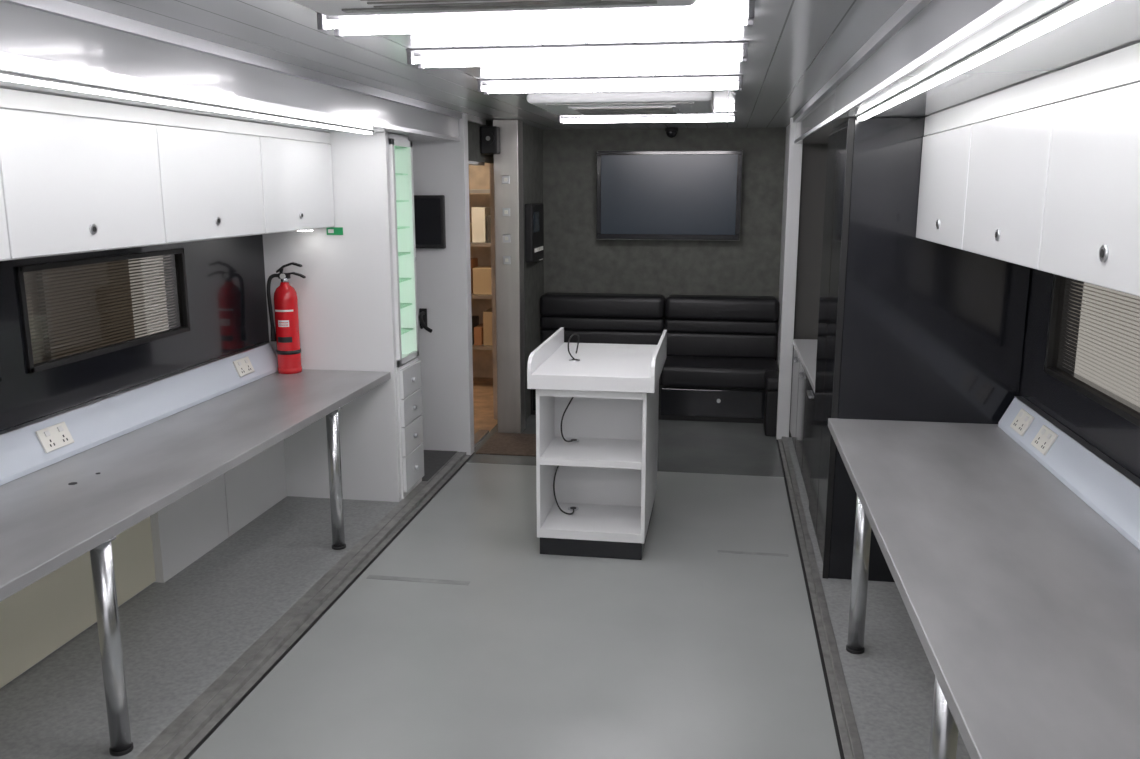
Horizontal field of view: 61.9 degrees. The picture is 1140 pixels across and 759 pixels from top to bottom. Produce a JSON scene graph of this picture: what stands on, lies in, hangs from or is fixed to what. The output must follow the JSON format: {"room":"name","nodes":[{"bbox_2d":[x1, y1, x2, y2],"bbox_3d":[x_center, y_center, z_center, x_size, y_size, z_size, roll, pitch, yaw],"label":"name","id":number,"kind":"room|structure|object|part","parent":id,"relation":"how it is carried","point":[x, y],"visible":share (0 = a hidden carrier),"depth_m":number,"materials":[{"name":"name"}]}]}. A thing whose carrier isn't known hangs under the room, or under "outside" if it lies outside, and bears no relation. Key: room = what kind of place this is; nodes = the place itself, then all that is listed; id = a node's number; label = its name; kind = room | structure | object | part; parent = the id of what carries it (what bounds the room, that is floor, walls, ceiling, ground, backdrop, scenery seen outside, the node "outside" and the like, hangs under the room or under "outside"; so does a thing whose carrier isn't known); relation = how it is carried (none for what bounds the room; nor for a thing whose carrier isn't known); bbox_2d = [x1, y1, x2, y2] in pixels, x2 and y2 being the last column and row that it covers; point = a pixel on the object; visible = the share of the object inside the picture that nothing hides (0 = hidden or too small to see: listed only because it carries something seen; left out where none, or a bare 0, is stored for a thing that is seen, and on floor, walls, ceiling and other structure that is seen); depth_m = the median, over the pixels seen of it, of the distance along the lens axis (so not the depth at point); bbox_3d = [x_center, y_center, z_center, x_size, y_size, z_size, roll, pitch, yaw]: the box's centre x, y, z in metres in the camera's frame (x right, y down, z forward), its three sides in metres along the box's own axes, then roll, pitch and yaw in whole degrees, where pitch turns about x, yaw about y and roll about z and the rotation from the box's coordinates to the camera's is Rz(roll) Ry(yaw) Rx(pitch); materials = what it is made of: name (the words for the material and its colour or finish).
{"room":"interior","nodes":[
{"label":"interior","id":0,"kind":"room"},
{"bbox_2d":[26,270,55,360],"bbox_3d":[-3.187,-0.223,4.628,0.060,2.300,1.840,2,12,9],"label":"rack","id":1,"kind":"object","parent":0,"point":[28,301],"depth_m":5.48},
{"bbox_2d":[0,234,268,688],"bbox_3d":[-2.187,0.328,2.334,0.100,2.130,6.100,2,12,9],"label":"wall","id":2,"kind":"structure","parent":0,"point":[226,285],"depth_m":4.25,"materials":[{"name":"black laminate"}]},
{"bbox_2d":[23,255,175,361],"bbox_3d":[-1.924,-0.310,3.914,0.012,0.332,1.030,2,12,9],"label":"blind slats","id":3,"kind":"object","parent":2,"relation":"attached to","point":[168,255],"visible":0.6,"depth_m":3.87,"materials":[{"name":"white plastic"}]},
{"bbox_2d":[16,248,190,373],"bbox_3d":[-1.879,-0.313,3.901,0.042,0.385,1.060,2,12,9],"label":"frame","id":4,"kind":"object","parent":2,"relation":"attached to","point":[179,256],"visible":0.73,"depth_m":3.82,"materials":[{"name":"black plastic"}]},
{"bbox_2d":[0,342,277,485],"bbox_3d":[-2.084,0.442,2.393,0.085,0.152,5.800,2,12,9],"label":"dado trunking","id":5,"kind":"object","parent":2,"relation":"attached to","point":[91,424],"visible":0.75,"depth_m":3.90,"materials":[{"name":"white plastic"}]},
{"bbox_2d":[35,422,73,452],"bbox_3d":[-1.886,0.211,3.481,0.040,0.080,0.150,2,12,9],"label":"power socket","id":6,"kind":"object","parent":5,"relation":"attached to","point":[56,436],"visible":1,"depth_m":3.47,"materials":[{"name":"white plastic"}]},
{"bbox_2d":[44,430,50,436],"bbox_3d":[-1.895,0.196,3.443,0.011,0.019,0.024,2,12,9],"label":"switch","id":7,"kind":"object","parent":6,"relation":"attached to","point":[47,433],"depth_m":3.44,"materials":[{"name":"white plastic"}]},
{"bbox_2d":[233,356,254,376],"bbox_3d":[-1.664,-0.065,4.846,0.040,0.080,0.150,2,12,9],"label":"power socket","id":8,"kind":"object","parent":5,"relation":"attached to","point":[243,366],"visible":1,"depth_m":4.83,"materials":[{"name":"white plastic"}]},
{"bbox_2d":[0,440,286,687],"bbox_3d":[-2.116,0.916,2.421,0.050,0.698,6.060,2,12,9],"label":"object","id":9,"kind":"structure","parent":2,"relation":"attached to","point":[43,616],"depth_m":4.12,"materials":[{"name":"beige"}]},
{"bbox_2d":[0,88,334,260],"bbox_3d":[-1.825,-0.591,2.745,0.424,0.488,4.740,2,12,9],"label":"upper cabinet","id":10,"kind":"object","parent":2,"relation":"attached to","point":[77,175],"visible":1,"depth_m":3.36,"materials":[{"name":"white laminate"}]},
{"bbox_3d":[-1.694,-0.481,2.338,0.018,0.425,0.784,2,12,9],"label":"door","id":11,"kind":"part","parent":10,"relation":"part of","materials":[{"name":"white laminate"}]},
{"bbox_3d":[-1.569,-0.636,3.103,0.018,0.425,0.784,2,12,9],"label":"door","id":12,"kind":"part","parent":10,"relation":"part of","materials":[{"name":"white laminate"}]},
{"bbox_3d":[-1.444,-0.791,3.867,0.018,0.425,0.784,2,12,9],"label":"door","id":13,"kind":"part","parent":10,"relation":"part of","materials":[{"name":"white laminate"}]},
{"bbox_3d":[-1.319,-0.946,4.632,0.018,0.425,0.784,2,12,9],"label":"door","id":14,"kind":"part","parent":10,"relation":"part of","materials":[{"name":"white"}]},
{"bbox_2d":[0,450,456,758],"bbox_3d":[-1.676,1.224,2.949,0.775,0.130,7.100,2,12,9],"label":"floor","id":15,"kind":"structure","parent":0,"point":[179,634],"depth_m":3.74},
{"bbox_2d":[0,369,390,755],"bbox_3d":[-1.780,0.885,2.462,0.692,0.744,5.857,2,12,9],"label":"workbench","id":16,"kind":"object","parent":15,"relation":"on","point":[51,516],"visible":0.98,"depth_m":3.29,"materials":[{"name":"grey laminate"}]},
{"bbox_3d":[-1.404,0.811,2.904,0.060,0.697,0.060,2,12,9],"label":"leg","id":17,"kind":"part","parent":16,"relation":"part of","materials":[{"name":"silver metal"}]},
{"bbox_2d":[0,369,390,601],"bbox_3d":[-1.780,0.540,2.392,0.692,0.038,5.857,2,12,9],"label":"countertop","id":18,"kind":"structure","parent":16,"relation":"on","point":[47,523],"depth_m":3.40,"materials":[{"name":"grey laminate"}]},
{"bbox_2d":[266,262,305,373],"bbox_3d":[-1.509,-0.330,5.089,0.184,0.593,0.131,8,14,36],"label":"fire extinguisher","id":19,"kind":"object","parent":16,"relation":"on","point":[286,336],"visible":1,"depth_m":5.06,"materials":[{"name":"red metal"}]},
{"bbox_3d":[-1.490,-0.594,5.041,0.140,0.057,0.026,2,12,9],"label":"lever","id":20,"kind":"part","parent":19,"relation":"part of","materials":[{"name":"black metal"}]},
{"bbox_3d":[-1.468,-0.554,5.045,0.125,0.032,0.026,2,12,9],"label":"carry handle","id":21,"kind":"part","parent":19,"relation":"part of","materials":[{"name":"black metal"}]},
{"bbox_3d":[-1.131,0.472,4.578,0.060,0.697,0.060,2,12,9],"label":"leg","id":22,"kind":"part","parent":16,"relation":"part of","materials":[{"name":"silver metal"}]},
{"bbox_2d":[388,133,418,366],"bbox_3d":[-1.096,-0.716,5.271,0.401,1.246,0.333,2,12,9],"label":"display cabinet","id":23,"kind":"object","parent":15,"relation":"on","point":[399,146],"visible":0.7,"depth_m":5.34,"materials":[{"name":"green glass"}]},
{"bbox_2d":[396,357,423,498],"bbox_3d":[-1.083,0.267,5.473,0.425,0.754,0.343,2,12,9],"label":"drawer unit","id":24,"kind":"object","parent":15,"relation":"on","point":[409,390],"visible":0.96,"depth_m":5.38,"materials":[{"name":"white laminate"}]},
{"bbox_3d":[-0.903,-0.002,5.388,0.020,0.159,0.325,2,12,9],"label":"drawer","id":25,"kind":"part","parent":24,"relation":"part of","materials":[{"name":"white"}]},
{"bbox_3d":[-0.903,0.157,5.420,0.020,0.154,0.325,2,12,9],"label":"drawer","id":26,"kind":"part","parent":24,"relation":"part of","materials":[{"name":"white"}]},
{"bbox_3d":[-0.903,0.319,5.453,0.020,0.164,0.325,2,12,9],"label":"drawer","id":27,"kind":"part","parent":24,"relation":"part of","materials":[{"name":"white"}]},
{"bbox_3d":[-0.903,0.505,5.491,0.020,0.204,0.325,2,12,9],"label":"drawer","id":28,"kind":"part","parent":24,"relation":"part of","materials":[{"name":"white"}]},
{"bbox_2d":[0,1,458,141],"bbox_3d":[-1.696,-0.941,2.555,0.920,0.270,7.180,2,12,9],"label":"ceiling","id":29,"kind":"structure","parent":0,"point":[26,32],"depth_m":2.93,"materials":[{"name":"white"}]},
{"bbox_2d":[0,72,374,133],"bbox_3d":[-1.459,-0.698,2.085,0.032,0.017,5.690,2,12,9],"label":"recessed light","id":30,"kind":"object","parent":29,"relation":"in","point":[5,76],"visible":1,"depth_m":2.98,"materials":[{"name":"white plastic"}]},
{"bbox_2d":[262,132,400,501],"bbox_3d":[-1.355,-0.304,5.202,0.815,2.030,0.040,2,12,9],"label":"wall","id":31,"kind":"structure","parent":0,"point":[345,296],"depth_m":5.15,"materials":[{"name":"white laminate"}]},
{"bbox_2d":[326,227,342,234],"bbox_3d":[-1.253,-0.790,5.060,0.090,0.040,0.010,2,12,9],"label":"exit sign","id":32,"kind":"object","parent":31,"relation":"attached to","point":[332,230],"visible":0.93,"depth_m":5.06,"materials":[{"name":"green plastic"}]},
{"bbox_2d":[412,141,465,451],"bbox_3d":[-1.087,-0.484,6.217,0.820,2.080,0.080,2,12,9],"label":"wall","id":33,"kind":"structure","parent":0,"point":[436,164],"depth_m":6.14,"materials":[{"name":"white paint"}]},
{"bbox_2d":[134,452,473,758],"bbox_3d":[-1.277,1.191,2.919,0.130,0.047,7.180,2,12,9],"label":"trim","id":34,"kind":"structure","parent":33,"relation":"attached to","point":[178,739],"depth_m":3.73,"materials":[{"name":"metal"}]},
{"bbox_2d":[184,452,475,758],"bbox_3d":[-1.207,1.195,2.908,0.012,0.003,7.180,2,12,9],"label":"trim","id":35,"kind":"structure","parent":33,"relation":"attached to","point":[268,671],"depth_m":3.80,"materials":[{"name":"black rubber"}]},
{"bbox_2d":[419,308,431,332],"bbox_3d":[-0.932,-0.377,6.069,0.069,0.131,0.225,-4,12,-18],"label":"door handle","id":36,"kind":"object","parent":33,"relation":"attached to","point":[422,311],"visible":1,"depth_m":6.08,"materials":[{"name":"black metal"}]},
{"bbox_3d":[-0.951,-0.401,6.162,0.050,0.120,0.014,2,12,9],"label":"plate","id":37,"kind":"part","parent":36,"relation":"part of","materials":[{"name":"black metal"}]},
{"bbox_2d":[414,195,445,248],"bbox_3d":[-1.026,-0.999,6.017,0.490,0.330,0.082,2,12,9],"label":"wall monitor","id":38,"kind":"object","parent":33,"relation":"attached to","point":[429,210],"visible":0.44,"depth_m":5.95,"materials":[{"name":"black"}]},
{"bbox_2d":[469,163,492,377],"bbox_3d":[-1.070,-1.116,8.783,1.500,2.400,0.100,2,12,9],"label":"wall","id":39,"kind":"structure","parent":0,"point":[479,176],"depth_m":8.69,"materials":[{"name":"brown wood"}]},
{"bbox_2d":[468,121,493,162],"bbox_3d":[-0.628,-1.673,6.449,0.060,0.380,0.900,2,12,9],"label":"wall","id":40,"kind":"structure","parent":0,"point":[474,146],"depth_m":6.30,"materials":[{"name":"grey paint"}]},
{"bbox_2d":[0,0,485,140],"bbox_3d":[-1.190,-0.928,2.744,0.022,0.170,7.700,2,12,9],"label":"ceiling light","id":41,"kind":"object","parent":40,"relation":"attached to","point":[62,8],"depth_m":2.93,"materials":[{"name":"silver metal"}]},
{"bbox_2d":[459,113,473,454],"bbox_3d":[-0.668,-0.580,6.139,0.035,2.200,0.100,2,12,9],"label":"trim","id":42,"kind":"structure","parent":40,"relation":"attached to","point":[463,123],"depth_m":6.10,"materials":[{"name":"grey metal"}]},
{"bbox_2d":[468,161,488,447],"bbox_3d":[-0.861,-0.513,6.515,0.476,1.917,0.496,2,12,9],"label":"door","id":43,"kind":"structure","parent":40,"relation":"in","point":[480,434],"depth_m":6.64,"materials":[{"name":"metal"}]},
{"bbox_2d":[480,126,500,153],"bbox_3d":[-0.540,-1.618,6.425,0.115,0.180,0.129,2,12,9],"label":"wall speaker","id":44,"kind":"object","parent":40,"relation":"attached to","point":[489,135],"depth_m":6.38},
{"bbox_2d":[65,0,906,129],"bbox_3d":[-0.075,-1.146,3.138,2.090,0.100,8.900,2,12,9],"label":"ceiling","id":45,"kind":"structure","parent":0,"point":[795,47],"depth_m":3.15,"materials":[{"name":"white metal"}]},
{"bbox_2d":[291,0,696,15],"bbox_3d":[-0.217,-0.794,1.817,0.900,0.064,0.840,2,12,9],"label":"ceiling light","id":46,"kind":"object","parent":45,"relation":"attached to","point":[325,7],"depth_m":2.12,"materials":[{"name":"white plastic"}]},
{"bbox_2d":[315,0,755,37],"bbox_3d":[-0.095,-0.928,2.442,1.120,0.049,0.150,2,12,9],"label":"fluorescent light","id":47,"kind":"object","parent":45,"relation":"attached to","point":[702,12],"visible":0.9,"depth_m":2.43,"materials":[{"name":"white plastic"}]},
{"bbox_2d":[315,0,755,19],"bbox_3d":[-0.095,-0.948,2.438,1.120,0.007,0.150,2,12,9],"label":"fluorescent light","id":48,"kind":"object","parent":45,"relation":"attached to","point":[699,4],"depth_m":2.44,"materials":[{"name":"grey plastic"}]},
{"bbox_2d":[406,41,748,68],"bbox_3d":[0.019,-1.069,3.139,1.120,0.049,0.150,2,12,9],"label":"fluorescent light","id":49,"kind":"object","parent":45,"relation":"attached to","point":[726,50],"visible":1,"depth_m":3.11,"materials":[{"name":"grey plastic"}]},
{"bbox_2d":[477,75,742,94],"bbox_3d":[0.166,-1.251,4.038,1.120,0.049,0.150,2,12,9],"label":"fluorescent light","id":50,"kind":"object","parent":45,"relation":"attached to","point":[736,82],"visible":1,"depth_m":4.02,"materials":[{"name":"grey plastic"}]},
{"bbox_2d":[527,90,714,115],"bbox_3d":[0.295,-1.429,4.953,0.900,0.064,0.840,2,12,9],"label":"ceiling light","id":51,"kind":"object","parent":45,"relation":"attached to","point":[699,101],"depth_m":4.61,"materials":[{"name":"white plastic"}]},
{"bbox_2d":[557,112,736,123],"bbox_3d":[0.485,-1.647,5.994,1.120,0.049,0.150,2,12,9],"label":"fluorescent light","id":52,"kind":"object","parent":45,"relation":"attached to","point":[561,119],"visible":0.98,"depth_m":5.98,"materials":[{"name":"grey plastic"}]},
{"bbox_2d":[665,127,677,137],"bbox_3d":[0.785,-1.910,7.338,0.100,0.084,0.100,2,12,9],"label":"security camera","id":53,"kind":"object","parent":45,"relation":"attached to","point":[671,132],"visible":0.94,"depth_m":7.30,"materials":[{"name":"black plastic"}]},
{"bbox_2d":[490,163,497,418],"bbox_3d":[-0.461,-0.896,7.447,0.130,2.300,0.780,2,12,9],"label":"wall","id":54,"kind":"structure","parent":0,"point":[491,164],"depth_m":7.11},
{"bbox_2d":[523,123,543,419],"bbox_3d":[-0.356,-0.869,7.311,0.120,2.300,1.020,2,12,9],"label":"wall","id":55,"kind":"structure","parent":0,"point":[532,136],"depth_m":7.32,"materials":[{"name":"fabric"}]},
{"bbox_2d":[525,203,543,262],"bbox_3d":[-0.267,-1.123,7.230,0.066,0.430,0.450,2,12,9],"label":"control panel","id":56,"kind":"object","parent":55,"relation":"attached to","point":[534,212],"visible":1,"depth_m":7.07,"materials":[{"name":"black plastic"}]},
{"bbox_2d":[189,377,970,758],"bbox_3d":[-0.337,1.009,4.031,4.350,0.122,9.700,2,12,9],"label":"floor","id":57,"kind":"structure","parent":0,"point":[687,649],"depth_m":3.70,"materials":[{"name":"plastic"}]},
{"bbox_2d":[367,575,470,584],"bbox_3d":[-0.690,0.911,4.316,0.480,0.001,0.040,2,12,9],"label":"trim","id":58,"kind":"structure","parent":57,"relation":"on","point":[369,576],"depth_m":4.32,"materials":[{"name":"plastic"}]},
{"bbox_2d":[469,189,492,349],"bbox_3d":[-0.878,-0.892,8.435,0.800,1.900,0.400,2,12,9],"label":"boxes","id":59,"kind":"object","parent":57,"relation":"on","point":[480,227],"visible":0.26,"depth_m":8.27,"materials":[{"name":"cardboard"}]},
{"bbox_2d":[476,432,535,456],"bbox_3d":[-0.380,0.447,6.585,0.420,0.008,0.550,2,12,9],"label":"mat","id":60,"kind":"object","parent":57,"relation":"on","point":[514,444],"visible":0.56,"depth_m":6.53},
{"bbox_2d":[493,120,524,432],"bbox_3d":[-0.427,-0.703,6.747,0.175,2.198,0.160,2,12,9],"label":"column","id":61,"kind":"structure","parent":57,"relation":"on","point":[509,278],"depth_m":6.68,"materials":[{"name":"metal"}]},
{"bbox_2d":[502,175,509,183],"bbox_3d":[-0.441,-1.372,6.524,0.055,0.056,0.013,2,12,9],"label":"light switch","id":62,"kind":"object","parent":61,"relation":"attached to","point":[505,178],"visible":1,"depth_m":6.52,"materials":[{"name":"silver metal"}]},
{"bbox_2d":[502,208,509,215],"bbox_3d":[-0.441,-1.157,6.568,0.055,0.056,0.013,2,12,9],"label":"light switch","id":63,"kind":"object","parent":61,"relation":"attached to","point":[505,211],"visible":1,"depth_m":6.56,"materials":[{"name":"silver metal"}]},
{"bbox_2d":[503,234,510,242],"bbox_3d":[-0.441,-0.980,6.603,0.055,0.056,0.013,2,12,9],"label":"light switch","id":64,"kind":"object","parent":61,"relation":"attached to","point":[506,237],"visible":1,"depth_m":6.60,"materials":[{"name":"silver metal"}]},
{"bbox_2d":[503,256,510,263],"bbox_3d":[-0.441,-0.833,6.633,0.055,0.056,0.013,2,12,9],"label":"light switch","id":65,"kind":"object","parent":61,"relation":"attached to","point":[506,259],"visible":1,"depth_m":6.63,"materials":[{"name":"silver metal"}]},
{"bbox_2d":[527,327,666,559],"bbox_3d":[0.166,0.278,4.888,0.590,1.013,0.935,2,12,9],"label":"shelf unit","id":66,"kind":"object","parent":57,"relation":"on","point":[597,404],"depth_m":4.69,"materials":[{"name":"white laminate"}]},
{"bbox_2d":[531,292,778,422],"bbox_3d":[0.668,-0.188,7.458,1.890,0.903,0.660,2,12,9],"label":"bench sofa","id":67,"kind":"object","parent":57,"relation":"on","point":[721,348],"visible":0.62,"depth_m":7.45,"materials":[{"name":"black leather"}]},
{"bbox_3d":[1.154,-0.057,7.333,0.882,0.160,0.520,2,12,9],"label":"seat","id":68,"kind":"part","parent":67,"relation":"part of","materials":[{"name":"black leather"}]},
{"bbox_2d":[717,550,788,556],"bbox_3d":[0.891,0.847,4.630,0.340,0.001,0.030,2,12,9],"label":"trim","id":69,"kind":"structure","parent":57,"relation":"on","point":[718,551],"depth_m":4.63,"materials":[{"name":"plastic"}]},
{"bbox_2d":[764,371,778,435],"bbox_3d":[1.466,0.169,6.891,0.115,0.428,0.315,2,12,9],"label":"stool","id":70,"kind":"object","parent":57,"relation":"on","point":[771,378],"visible":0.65,"depth_m":6.76,"materials":[{"name":"black leather"}]},
{"bbox_2d":[764,371,778,390],"bbox_3d":[1.466,0.009,6.859,0.115,0.100,0.315,2,12,9],"label":"cushion","id":71,"kind":"object","parent":70,"relation":"on","point":[771,378],"depth_m":6.72,"materials":[{"name":"black leather"}]},
{"bbox_2d":[790,339,816,499],"bbox_3d":[1.775,0.236,5.769,0.759,0.703,1.625,2,12,9],"label":"base cabinet","id":72,"kind":"object","parent":57,"relation":"on","point":[805,350],"visible":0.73,"depth_m":5.75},
{"bbox_2d":[793,339,816,392],"bbox_3d":[1.779,-0.091,5.702,0.750,0.035,1.625,2,12,9],"label":"countertop","id":73,"kind":"structure","parent":72,"relation":"on","point":[806,349],"depth_m":5.92,"materials":[{"name":"white laminate"}]},
{"bbox_2d":[809,117,1030,581],"bbox_3d":[1.579,-0.159,4.435,0.757,2.006,0.854,2,12,9],"label":"wall","id":74,"kind":"structure","parent":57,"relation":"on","point":[911,328],"depth_m":4.01,"materials":[{"name":"black paint"}]},
{"bbox_3d":[1.152,-0.088,4.085,0.025,2.006,0.014,2,12,9],"label":"trim post","id":75,"kind":"part","parent":74,"relation":"part of","materials":[{"name":"black metal"}]},
{"bbox_2d":[828,418,1139,758],"bbox_3d":[1.099,1.048,1.659,0.772,0.743,5.147,2,12,9],"label":"workbench","id":76,"kind":"object","parent":57,"relation":"on","point":[1021,601],"visible":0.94,"depth_m":2.41,"materials":[{"name":"silver metal"}]},
{"bbox_3d":[1.086,0.681,3.546,0.060,0.697,0.060,2,12,9],"label":"leg","id":77,"kind":"part","parent":76,"relation":"part of","materials":[{"name":"silver metal"}]},
{"bbox_3d":[0.873,0.946,2.240,0.060,0.697,0.060,2,12,9],"label":"leg","id":78,"kind":"part","parent":76,"relation":"part of","materials":[{"name":"silver metal"}]},
{"bbox_2d":[543,127,785,359],"bbox_3d":[0.729,-0.898,7.707,2.500,2.400,0.100,2,12,9],"label":"wall","id":79,"kind":"structure","parent":0,"point":[575,261],"depth_m":7.59,"materials":[{"name":"fabric"}]},
{"bbox_2d":[596,150,742,240],"bbox_3d":[0.774,-1.447,7.477,1.131,0.689,0.109,2,12,9],"label":"television","id":80,"kind":"object","parent":79,"relation":"attached to","point":[675,194],"visible":1,"depth_m":7.43,"materials":[{"name":"black"}]},
{"bbox_2d":[789,144,827,436],"bbox_3d":[1.925,-0.653,6.497,0.750,2.400,0.060,2,12,9],"label":"wall","id":81,"kind":"structure","parent":0,"point":[814,156],"depth_m":6.46,"materials":[{"name":"grey"}]},
{"bbox_2d":[776,118,802,439],"bbox_3d":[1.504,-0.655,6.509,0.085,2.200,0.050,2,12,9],"label":"trim","id":82,"kind":"structure","parent":81,"relation":"attached to","point":[795,150],"depth_m":6.49,"materials":[{"name":"white metal"}]},
{"bbox_2d":[776,439,844,758],"bbox_3d":[0.844,1.193,2.920,0.012,0.003,7.850,2,12,9],"label":"trim","id":83,"kind":"structure","parent":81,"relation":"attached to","point":[787,490],"depth_m":3.83,"materials":[{"name":"black rubber"}]},
{"bbox_2d":[778,437,864,758],"bbox_3d":[0.877,1.192,2.914,0.055,0.046,7.850,2,12,9],"label":"trim","id":84,"kind":"structure","parent":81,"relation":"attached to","point":[850,740],"depth_m":3.81,"materials":[{"name":"metal"}]},
{"bbox_2d":[793,0,1027,143],"bbox_3d":[0.860,-0.873,2.473,0.022,0.170,7.800,2,12,9],"label":"trim","id":85,"kind":"structure","parent":81,"relation":"attached to","point":[909,9],"depth_m":2.55,"materials":[{"name":"silver metal"}]},
{"bbox_2d":[795,0,1139,143],"bbox_3d":[1.319,-0.913,2.416,0.900,0.270,7.850,2,12,9],"label":"ceiling","id":86,"kind":"structure","parent":0,"point":[1112,26],"depth_m":2.20,"materials":[{"name":"white"}]},
{"bbox_2d":[856,0,1111,119],"bbox_3d":[0.774,-0.560,1.403,0.032,0.017,5.020,2,12,9],"label":"recessed light","id":87,"kind":"object","parent":86,"relation":"in","point":[1073,9],"visible":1,"depth_m":1.84,"materials":[{"name":"white plastic"}]},
{"bbox_2d":[1018,268,1139,478],"bbox_3d":[1.520,0.516,1.407,0.100,2.130,5.400,2,12,9],"label":"wall","id":88,"kind":"structure","parent":0,"point":[1116,437],"depth_m":3.60,"materials":[{"name":"black paint"}]},
{"bbox_2d":[916,43,1139,296],"bbox_3d":[1.277,-0.347,1.540,0.470,0.488,4.770,2,12,9],"label":"upper cabinet","id":89,"kind":"object","parent":88,"relation":"attached to","point":[1042,173],"visible":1,"depth_m":2.34,"materials":[{"name":"white laminate"}]},
{"bbox_3d":[1.375,-0.707,3.505,0.018,0.405,0.789,2,12,9],"label":"door","id":90,"kind":"part","parent":89,"relation":"part of","materials":[{"name":"white"}]},
{"bbox_3d":[1.250,-0.551,2.735,0.018,0.405,0.789,2,12,9],"label":"door","id":91,"kind":"part","parent":89,"relation":"part of","materials":[{"name":"white laminate"}]},
{"bbox_3d":[1.125,-0.396,1.966,0.018,0.405,0.789,2,12,9],"label":"door","id":92,"kind":"part","parent":89,"relation":"part of","materials":[{"name":"white laminate"}]},
{"bbox_2d":[998,396,1139,549],"bbox_3d":[1.434,0.634,1.496,0.085,0.132,5.100,2,12,9],"label":"dado trunking","id":93,"kind":"object","parent":88,"relation":"attached to","point":[1113,492],"visible":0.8,"depth_m":3.09,"materials":[{"name":"white plastic"}]},
{"bbox_2d":[1010,408,1033,435],"bbox_3d":[1.780,0.168,3.742,0.044,0.079,0.150,2,12,9],"label":"power socket","id":94,"kind":"object","parent":93,"relation":"attached to","point":[1022,421],"visible":1,"depth_m":3.73,"materials":[{"name":"white plastic"}]},
{"bbox_2d":[1031,425,1057,454],"bbox_3d":[1.738,0.221,3.481,0.044,0.079,0.150,2,12,9],"label":"power socket","id":95,"kind":"object","parent":93,"relation":"attached to","point":[1045,438],"visible":1,"depth_m":3.47,"materials":[{"name":"white plastic"}]},
{"bbox_2d":[1044,274,1139,426],"bbox_3d":[1.744,-0.098,2.976,0.042,0.410,1.350,2,12,9],"label":"frame","id":96,"kind":"object","parent":88,"relation":"attached to","point":[1059,282],"visible":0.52,"depth_m":3.58,"materials":[{"name":"black metal"}]},
{"bbox_2d":[1063,281,1139,403],"bbox_3d":[1.790,-0.092,2.970,0.014,0.359,1.330,2,12,9],"label":"blind slats","id":97,"kind":"object","parent":88,"relation":"attached to","point":[1071,281],"visible":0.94,"depth_m":3.26,"materials":[{"name":"beige plastic"}]},
{"label":"outside","id":98,"kind":"structure","parent":0,"visible":0},
{"bbox_2d":[23,260,134,363],"bbox_3d":[-3.601,-0.202,2.509,0.100,3.100,7.800,2,12,9],"label":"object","id":99,"kind":"structure","parent":98,"point":[36,296],"depth_m":5.90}
]}

